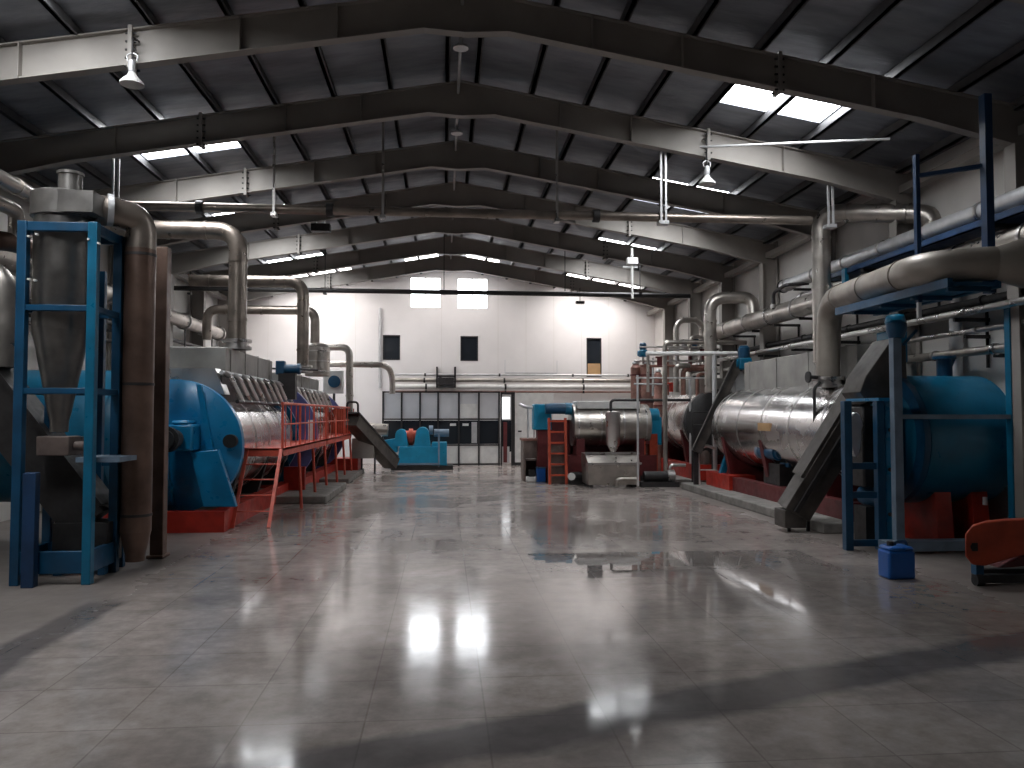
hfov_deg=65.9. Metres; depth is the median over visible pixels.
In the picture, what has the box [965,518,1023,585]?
guard
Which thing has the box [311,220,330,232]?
fitting
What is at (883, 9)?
purlin
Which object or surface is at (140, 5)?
purlin
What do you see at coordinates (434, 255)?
window
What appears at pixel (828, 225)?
hanger
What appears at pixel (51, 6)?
purlin
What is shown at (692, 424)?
rail
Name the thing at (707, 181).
lamp
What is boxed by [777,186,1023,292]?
insulated pipe
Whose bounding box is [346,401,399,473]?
conveyor
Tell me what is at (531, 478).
canister
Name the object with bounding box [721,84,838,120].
window
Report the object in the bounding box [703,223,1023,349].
insulated pipe
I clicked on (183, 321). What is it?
insulated pipe
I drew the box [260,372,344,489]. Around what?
dryer
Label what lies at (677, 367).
pipe
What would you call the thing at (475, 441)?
wall
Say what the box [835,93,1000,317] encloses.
support frame
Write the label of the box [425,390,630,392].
pipe
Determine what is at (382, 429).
duct
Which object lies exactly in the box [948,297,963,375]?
vent pipe
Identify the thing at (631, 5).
purlin
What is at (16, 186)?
vent pipe
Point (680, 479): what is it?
concrete plinth
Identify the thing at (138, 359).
duct
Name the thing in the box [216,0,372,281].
purlin
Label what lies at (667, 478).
pump
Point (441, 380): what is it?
tray
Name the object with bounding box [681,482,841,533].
concrete plinth
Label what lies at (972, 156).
beam
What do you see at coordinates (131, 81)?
lamp
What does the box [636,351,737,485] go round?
portal
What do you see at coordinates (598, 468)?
tank
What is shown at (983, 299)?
pipe
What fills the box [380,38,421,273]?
purlin
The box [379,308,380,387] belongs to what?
conduit
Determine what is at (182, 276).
beam
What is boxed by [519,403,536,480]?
workbench
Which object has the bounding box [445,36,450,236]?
purlin
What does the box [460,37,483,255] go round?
purlin
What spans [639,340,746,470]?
portal
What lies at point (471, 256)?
window
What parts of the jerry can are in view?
handle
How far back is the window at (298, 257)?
22.37 m
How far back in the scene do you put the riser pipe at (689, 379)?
19.09 m
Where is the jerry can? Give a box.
[878,540,914,578]
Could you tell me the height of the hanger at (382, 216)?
1.460 m
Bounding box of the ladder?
[547,418,567,484]
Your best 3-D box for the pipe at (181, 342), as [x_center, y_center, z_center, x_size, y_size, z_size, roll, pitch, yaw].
[-7.776,-1.293,13.441,0.099,0.099,18.000,0,-2,-5]
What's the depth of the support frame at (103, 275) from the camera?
8.83 m
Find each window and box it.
[143,141,239,158]
[267,253,322,262]
[293,268,350,277]
[383,335,399,359]
[405,254,437,260]
[411,277,439,307]
[458,278,486,308]
[460,336,477,360]
[466,255,498,262]
[567,274,639,287]
[587,338,601,376]
[599,238,655,249]
[653,177,727,192]
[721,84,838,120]
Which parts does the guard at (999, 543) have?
frame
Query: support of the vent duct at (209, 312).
on the vessel at (319, 353)
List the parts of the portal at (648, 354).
rail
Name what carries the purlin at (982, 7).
attached to the ceiling
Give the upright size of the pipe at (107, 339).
0.069 m
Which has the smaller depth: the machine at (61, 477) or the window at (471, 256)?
the machine at (61, 477)
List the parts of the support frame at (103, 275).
post, post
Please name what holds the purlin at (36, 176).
attached to the ceiling
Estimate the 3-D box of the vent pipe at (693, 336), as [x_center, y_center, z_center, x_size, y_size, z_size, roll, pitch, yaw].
[4.805,-0.997,20.540,0.482,0.550,0.122,0,-2,-5]
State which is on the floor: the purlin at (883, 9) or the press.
the press
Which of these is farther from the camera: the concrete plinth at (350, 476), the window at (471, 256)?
the window at (471, 256)
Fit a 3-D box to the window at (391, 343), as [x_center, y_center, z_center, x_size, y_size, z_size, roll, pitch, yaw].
[-4.153,-1.256,27.236,0.585,0.859,0.070,0,-2,-5]
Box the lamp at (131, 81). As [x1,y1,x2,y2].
[119,37,144,89]
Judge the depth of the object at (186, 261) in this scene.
19.73 m
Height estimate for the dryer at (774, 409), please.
2.652 m
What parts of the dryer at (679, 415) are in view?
frame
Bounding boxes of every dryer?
[167,347,298,532]
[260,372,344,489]
[653,378,732,479]
[706,344,910,519]
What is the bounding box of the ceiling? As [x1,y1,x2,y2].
[0,0,1023,292]
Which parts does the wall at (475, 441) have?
panel, glass pane, glass pane, panel, panel, glass pane, panel, glass pane, panel, panel, panel, glass pane, panel, panel, glass pane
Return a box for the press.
[385,425,452,469]
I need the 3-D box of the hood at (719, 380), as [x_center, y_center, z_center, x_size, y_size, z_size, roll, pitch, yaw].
[4.933,0.303,21.406,0.924,0.812,3.400,0,-2,-5]
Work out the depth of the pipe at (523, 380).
27.21 m
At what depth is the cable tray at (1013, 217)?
10.76 m
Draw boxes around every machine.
[0,367,121,575]
[567,401,661,480]
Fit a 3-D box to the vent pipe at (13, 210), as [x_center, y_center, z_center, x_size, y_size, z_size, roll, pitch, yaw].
[-5.602,-1.920,7.442,0.192,0.493,3.635,0,-2,-5]
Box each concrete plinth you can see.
[234,482,345,503]
[306,468,364,483]
[675,475,705,485]
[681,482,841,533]
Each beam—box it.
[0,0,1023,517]
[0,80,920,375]
[0,187,226,299]
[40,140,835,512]
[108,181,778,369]
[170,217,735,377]
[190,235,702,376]
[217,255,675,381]
[647,123,1023,315]
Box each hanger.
[111,158,119,197]
[270,137,277,217]
[380,122,385,219]
[553,131,559,223]
[623,248,637,298]
[657,151,668,225]
[823,185,836,228]
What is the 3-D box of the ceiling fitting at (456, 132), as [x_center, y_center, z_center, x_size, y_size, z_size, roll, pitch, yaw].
[-0.924,-4.253,13.239,0.198,0.160,0.198,0,-2,-5]
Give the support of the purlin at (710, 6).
attached to the ceiling
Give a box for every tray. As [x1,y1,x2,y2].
[438,377,453,384]
[831,204,1023,280]
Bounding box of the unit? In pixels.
[852,406,874,538]
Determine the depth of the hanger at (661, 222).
12.26 m
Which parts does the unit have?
motor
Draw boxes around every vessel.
[0,370,110,517]
[305,343,330,376]
[870,355,1007,538]
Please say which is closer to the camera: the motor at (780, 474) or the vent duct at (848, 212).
the vent duct at (848, 212)
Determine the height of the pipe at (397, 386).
0.206 m
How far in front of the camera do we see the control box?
22.21 m
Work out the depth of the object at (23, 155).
11.93 m
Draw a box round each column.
[146,247,171,558]
[630,361,640,403]
[640,362,653,452]
[654,369,662,470]
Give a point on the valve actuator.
(641, 353)
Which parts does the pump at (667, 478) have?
motor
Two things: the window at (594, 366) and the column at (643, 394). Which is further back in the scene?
the window at (594, 366)
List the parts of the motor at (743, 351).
motor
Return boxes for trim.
[268,296,636,400]
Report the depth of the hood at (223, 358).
12.62 m
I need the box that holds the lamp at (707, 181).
[698,138,715,186]
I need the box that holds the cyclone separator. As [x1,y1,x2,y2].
[29,169,104,455]
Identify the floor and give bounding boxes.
[0,463,1023,767]
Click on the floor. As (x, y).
(464, 616)
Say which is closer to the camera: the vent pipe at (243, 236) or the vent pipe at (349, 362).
the vent pipe at (243, 236)
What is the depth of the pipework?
20.64 m
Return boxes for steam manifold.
[219,370,293,405]
[297,387,332,409]
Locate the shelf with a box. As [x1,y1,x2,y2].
[526,458,536,460]
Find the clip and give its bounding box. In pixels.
[841,268,848,282]
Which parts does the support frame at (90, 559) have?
post, post, post, shelf plate, post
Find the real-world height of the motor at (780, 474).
1.004 m
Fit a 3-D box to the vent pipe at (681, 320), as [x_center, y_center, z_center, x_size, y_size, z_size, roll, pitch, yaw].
[4.832,-1.008,21.547,0.894,1.644,0.172,0,-2,-5]
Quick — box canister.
[526,469,534,481]
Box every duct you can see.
[0,231,32,257]
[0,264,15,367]
[94,193,156,561]
[104,220,251,350]
[188,274,312,372]
[202,305,319,342]
[370,423,388,435]
[704,291,758,392]
[805,238,1023,421]
[811,203,940,363]
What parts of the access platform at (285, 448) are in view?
rail post, rail post, leg, rail, handrail, leg, rail post, rail post, leg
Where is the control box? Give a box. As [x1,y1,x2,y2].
[323,370,343,400]
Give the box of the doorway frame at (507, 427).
[500,392,514,464]
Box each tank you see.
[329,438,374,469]
[581,452,641,487]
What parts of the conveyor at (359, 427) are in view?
leg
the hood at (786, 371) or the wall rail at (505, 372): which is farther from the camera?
the wall rail at (505, 372)
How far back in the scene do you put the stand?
19.68 m
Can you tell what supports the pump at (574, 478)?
on the floor
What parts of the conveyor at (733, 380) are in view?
leg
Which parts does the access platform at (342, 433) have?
rail post, rail post, leg, handrail, panel, leg, leg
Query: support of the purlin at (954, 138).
attached to the ceiling
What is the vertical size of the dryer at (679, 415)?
2.472 m
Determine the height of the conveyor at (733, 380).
2.758 m
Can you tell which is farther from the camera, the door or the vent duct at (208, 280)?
the door
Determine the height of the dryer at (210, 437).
2.782 m
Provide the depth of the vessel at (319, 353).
19.34 m
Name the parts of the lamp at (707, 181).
lamp shade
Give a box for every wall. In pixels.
[0,175,217,521]
[246,271,654,463]
[382,391,499,465]
[655,110,1023,519]
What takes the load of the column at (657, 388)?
on the floor
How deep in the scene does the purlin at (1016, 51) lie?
11.06 m
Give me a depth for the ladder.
19.20 m
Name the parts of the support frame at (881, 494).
post, post, post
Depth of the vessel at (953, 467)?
10.15 m
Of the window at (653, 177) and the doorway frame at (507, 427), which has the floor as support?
the doorway frame at (507, 427)
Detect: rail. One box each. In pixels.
[505,372,556,373]
[691,411,712,481]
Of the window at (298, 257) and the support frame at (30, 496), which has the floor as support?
the support frame at (30, 496)
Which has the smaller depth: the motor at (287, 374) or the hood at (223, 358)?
the hood at (223, 358)
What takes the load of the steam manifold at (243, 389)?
attached to the dryer at (210, 437)
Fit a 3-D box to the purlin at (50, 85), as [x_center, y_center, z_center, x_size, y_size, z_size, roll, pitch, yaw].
[-5.985,-3.761,11.378,0.070,0.125,31.400,0,-2,-5]
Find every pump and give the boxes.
[568,472,583,484]
[639,463,685,486]
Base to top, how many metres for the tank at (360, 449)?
0.900 m
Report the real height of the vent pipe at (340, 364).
0.942 m
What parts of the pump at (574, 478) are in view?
plate, motor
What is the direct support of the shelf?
attached to the workbench
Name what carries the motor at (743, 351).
attached to the conveyor at (733, 380)
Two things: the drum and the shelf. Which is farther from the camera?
the shelf
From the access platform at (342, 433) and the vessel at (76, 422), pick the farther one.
the access platform at (342, 433)
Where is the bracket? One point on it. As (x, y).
(440, 380)
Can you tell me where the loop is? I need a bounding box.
[699,444,716,483]
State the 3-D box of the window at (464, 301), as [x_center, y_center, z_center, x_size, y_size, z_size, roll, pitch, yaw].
[-1.381,-3.150,27.581,1.012,1.072,0.060,0,-2,-5]
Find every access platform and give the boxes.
[230,402,327,527]
[318,405,353,481]
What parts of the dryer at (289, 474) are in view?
leg plate, frame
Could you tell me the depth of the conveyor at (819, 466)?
11.21 m
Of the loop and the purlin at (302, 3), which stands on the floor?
the loop
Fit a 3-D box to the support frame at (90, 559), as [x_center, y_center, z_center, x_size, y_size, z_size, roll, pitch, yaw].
[-4.508,0.191,8.245,0.977,3.643,0.725,0,-2,-5]
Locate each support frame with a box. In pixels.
[9,220,136,585]
[20,472,39,587]
[96,271,124,566]
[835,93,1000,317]
[840,398,902,550]
[878,308,1014,551]
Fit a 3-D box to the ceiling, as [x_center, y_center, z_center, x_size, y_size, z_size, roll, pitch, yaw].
[-0.758,-4.117,11.892,14.500,1.293,31.500,0,-2,-5]
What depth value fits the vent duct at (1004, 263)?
9.12 m
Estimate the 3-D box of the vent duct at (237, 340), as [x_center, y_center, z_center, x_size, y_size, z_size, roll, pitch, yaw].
[-5.567,-1.665,13.244,2.367,2.170,0.474,0,-2,-5]
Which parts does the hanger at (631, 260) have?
rod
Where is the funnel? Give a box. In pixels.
[605,399,689,451]
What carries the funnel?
attached to the tank at (598, 468)
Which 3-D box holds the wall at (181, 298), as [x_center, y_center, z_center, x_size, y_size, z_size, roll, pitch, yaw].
[-7.978,-0.691,11.091,0.100,5.620,31.400,0,-2,-5]
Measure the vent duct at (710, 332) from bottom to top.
2.345 m
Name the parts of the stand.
post, post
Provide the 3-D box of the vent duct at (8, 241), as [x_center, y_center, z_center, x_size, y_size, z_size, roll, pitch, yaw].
[-6.542,-1.623,9.482,1.779,0.241,1.320,0,-2,-5]
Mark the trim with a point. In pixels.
(268, 296)
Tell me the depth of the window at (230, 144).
13.22 m
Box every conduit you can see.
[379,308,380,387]
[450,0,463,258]
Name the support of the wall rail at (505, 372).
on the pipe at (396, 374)
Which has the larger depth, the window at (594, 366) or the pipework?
the window at (594, 366)
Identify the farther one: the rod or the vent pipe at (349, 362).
the vent pipe at (349, 362)
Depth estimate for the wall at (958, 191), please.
12.32 m
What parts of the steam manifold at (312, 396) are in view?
rail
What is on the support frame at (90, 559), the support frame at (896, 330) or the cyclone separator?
the cyclone separator
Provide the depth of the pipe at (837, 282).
14.46 m
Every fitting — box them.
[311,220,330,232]
[451,125,462,135]
[453,37,467,51]
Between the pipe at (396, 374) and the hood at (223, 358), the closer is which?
the hood at (223, 358)
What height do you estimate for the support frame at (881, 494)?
1.901 m
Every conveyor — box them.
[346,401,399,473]
[691,359,744,484]
[774,314,907,531]
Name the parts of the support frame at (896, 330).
post, rail, post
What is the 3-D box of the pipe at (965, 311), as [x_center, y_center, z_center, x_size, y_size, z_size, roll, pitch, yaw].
[5.827,-0.545,15.840,0.558,0.568,14.500,0,-2,-5]
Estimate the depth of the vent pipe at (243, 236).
14.00 m
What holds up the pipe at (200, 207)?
hanging from the hanger at (382, 216)
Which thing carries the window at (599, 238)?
attached to the ceiling
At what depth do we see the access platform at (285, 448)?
13.44 m
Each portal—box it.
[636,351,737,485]
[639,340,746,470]
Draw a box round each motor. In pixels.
[272,361,317,399]
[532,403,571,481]
[736,345,751,380]
[754,447,794,486]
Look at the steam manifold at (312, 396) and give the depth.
19.48 m
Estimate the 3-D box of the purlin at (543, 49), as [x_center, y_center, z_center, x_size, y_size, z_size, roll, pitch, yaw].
[0.312,-4.454,11.947,0.070,0.125,31.400,0,-2,-5]
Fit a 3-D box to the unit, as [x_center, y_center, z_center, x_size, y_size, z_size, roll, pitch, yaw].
[4.792,1.191,10.372,0.540,1.803,0.480,0,-2,-5]
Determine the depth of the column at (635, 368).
21.07 m
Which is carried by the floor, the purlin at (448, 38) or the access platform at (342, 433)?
the access platform at (342, 433)
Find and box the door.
[515,393,552,464]
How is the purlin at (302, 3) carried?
attached to the ceiling
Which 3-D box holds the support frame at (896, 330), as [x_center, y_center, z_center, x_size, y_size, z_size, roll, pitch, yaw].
[5.425,0.530,9.788,1.792,3.080,0.239,0,-2,-5]
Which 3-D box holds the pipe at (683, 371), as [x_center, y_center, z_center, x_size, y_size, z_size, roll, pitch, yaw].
[4.575,-0.080,19.381,0.888,0.701,0.118,0,-2,-5]
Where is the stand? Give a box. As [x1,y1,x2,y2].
[639,434,657,480]
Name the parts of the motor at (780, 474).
motor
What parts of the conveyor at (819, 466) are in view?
leg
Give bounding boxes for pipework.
[634,339,718,395]
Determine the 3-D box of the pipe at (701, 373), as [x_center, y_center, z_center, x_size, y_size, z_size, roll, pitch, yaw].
[4.758,0.298,19.382,0.517,1.169,0.079,0,-2,-5]
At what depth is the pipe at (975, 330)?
10.80 m
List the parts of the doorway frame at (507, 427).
kick panel, glass pane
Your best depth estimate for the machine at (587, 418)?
19.54 m
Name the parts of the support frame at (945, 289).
post, handrail, post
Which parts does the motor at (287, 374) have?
motor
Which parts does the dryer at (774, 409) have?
name plate, frame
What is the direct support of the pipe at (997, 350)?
attached to the wall at (958, 191)
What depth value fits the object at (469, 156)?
14.53 m
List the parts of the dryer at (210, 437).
head leg, frame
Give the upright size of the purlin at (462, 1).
0.044 m
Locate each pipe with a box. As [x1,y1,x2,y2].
[0,169,35,201]
[0,195,24,236]
[0,251,225,346]
[29,298,201,346]
[29,321,111,342]
[130,200,812,224]
[166,236,247,351]
[174,234,690,297]
[324,343,353,411]
[330,361,394,393]
[395,373,629,376]
[395,378,630,382]
[395,384,630,389]
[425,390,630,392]
[673,317,703,364]
[673,363,690,391]
[681,367,704,394]
[687,320,1023,376]
[688,335,703,350]
[689,379,690,463]
[692,297,1023,365]
[694,288,1023,362]
[695,372,704,395]
[699,379,710,463]
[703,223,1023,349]
[770,282,808,308]
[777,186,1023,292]
[796,223,1021,297]
[907,342,1023,362]
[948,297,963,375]
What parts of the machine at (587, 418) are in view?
panel, lid, frame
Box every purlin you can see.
[0,36,296,292]
[0,101,272,296]
[24,171,204,274]
[38,0,312,275]
[130,0,347,284]
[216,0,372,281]
[297,0,397,277]
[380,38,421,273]
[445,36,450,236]
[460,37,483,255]
[481,0,560,274]
[505,0,638,279]
[529,0,721,283]
[553,0,809,287]
[577,0,902,291]
[613,0,1003,284]
[624,39,1023,300]
[664,95,1023,292]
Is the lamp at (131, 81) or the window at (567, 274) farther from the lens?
the window at (567, 274)
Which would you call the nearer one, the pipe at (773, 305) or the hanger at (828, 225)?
the hanger at (828, 225)
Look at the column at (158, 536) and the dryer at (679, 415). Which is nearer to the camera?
the column at (158, 536)
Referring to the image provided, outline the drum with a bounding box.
[536,467,545,481]
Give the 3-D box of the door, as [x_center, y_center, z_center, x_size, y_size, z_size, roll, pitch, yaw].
[0.728,1.492,26.206,1.273,2.400,0.090,0,-2,-5]
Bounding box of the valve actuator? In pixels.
[637,343,646,363]
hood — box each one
[170,347,271,379]
[662,378,732,395]
[744,344,910,389]
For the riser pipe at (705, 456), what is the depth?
19.14 m
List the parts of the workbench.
panel, rail, panel, panel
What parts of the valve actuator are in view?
motor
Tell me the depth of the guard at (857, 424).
10.10 m
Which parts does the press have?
guard rail, motor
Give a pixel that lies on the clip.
(845, 277)
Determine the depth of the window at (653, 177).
15.24 m
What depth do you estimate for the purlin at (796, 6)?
10.87 m
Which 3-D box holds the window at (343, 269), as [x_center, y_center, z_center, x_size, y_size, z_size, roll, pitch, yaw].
[-6.555,-3.433,25.580,2.800,0.496,1.700,0,-2,-5]
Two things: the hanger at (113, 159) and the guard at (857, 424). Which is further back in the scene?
the hanger at (113, 159)
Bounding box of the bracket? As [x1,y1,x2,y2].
[436,367,455,387]
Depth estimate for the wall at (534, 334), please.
27.45 m
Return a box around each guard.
[852,412,862,456]
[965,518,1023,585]
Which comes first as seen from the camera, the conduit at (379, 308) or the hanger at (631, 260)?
the hanger at (631, 260)
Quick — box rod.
[700,138,889,147]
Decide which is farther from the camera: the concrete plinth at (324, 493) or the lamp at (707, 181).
the concrete plinth at (324, 493)
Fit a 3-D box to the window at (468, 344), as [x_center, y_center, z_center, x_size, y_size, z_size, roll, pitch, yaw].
[-1.487,-1.232,27.465,0.609,0.866,0.070,0,-2,-5]
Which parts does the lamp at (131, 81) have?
lamp shade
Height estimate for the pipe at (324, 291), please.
2.021 m
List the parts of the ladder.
plate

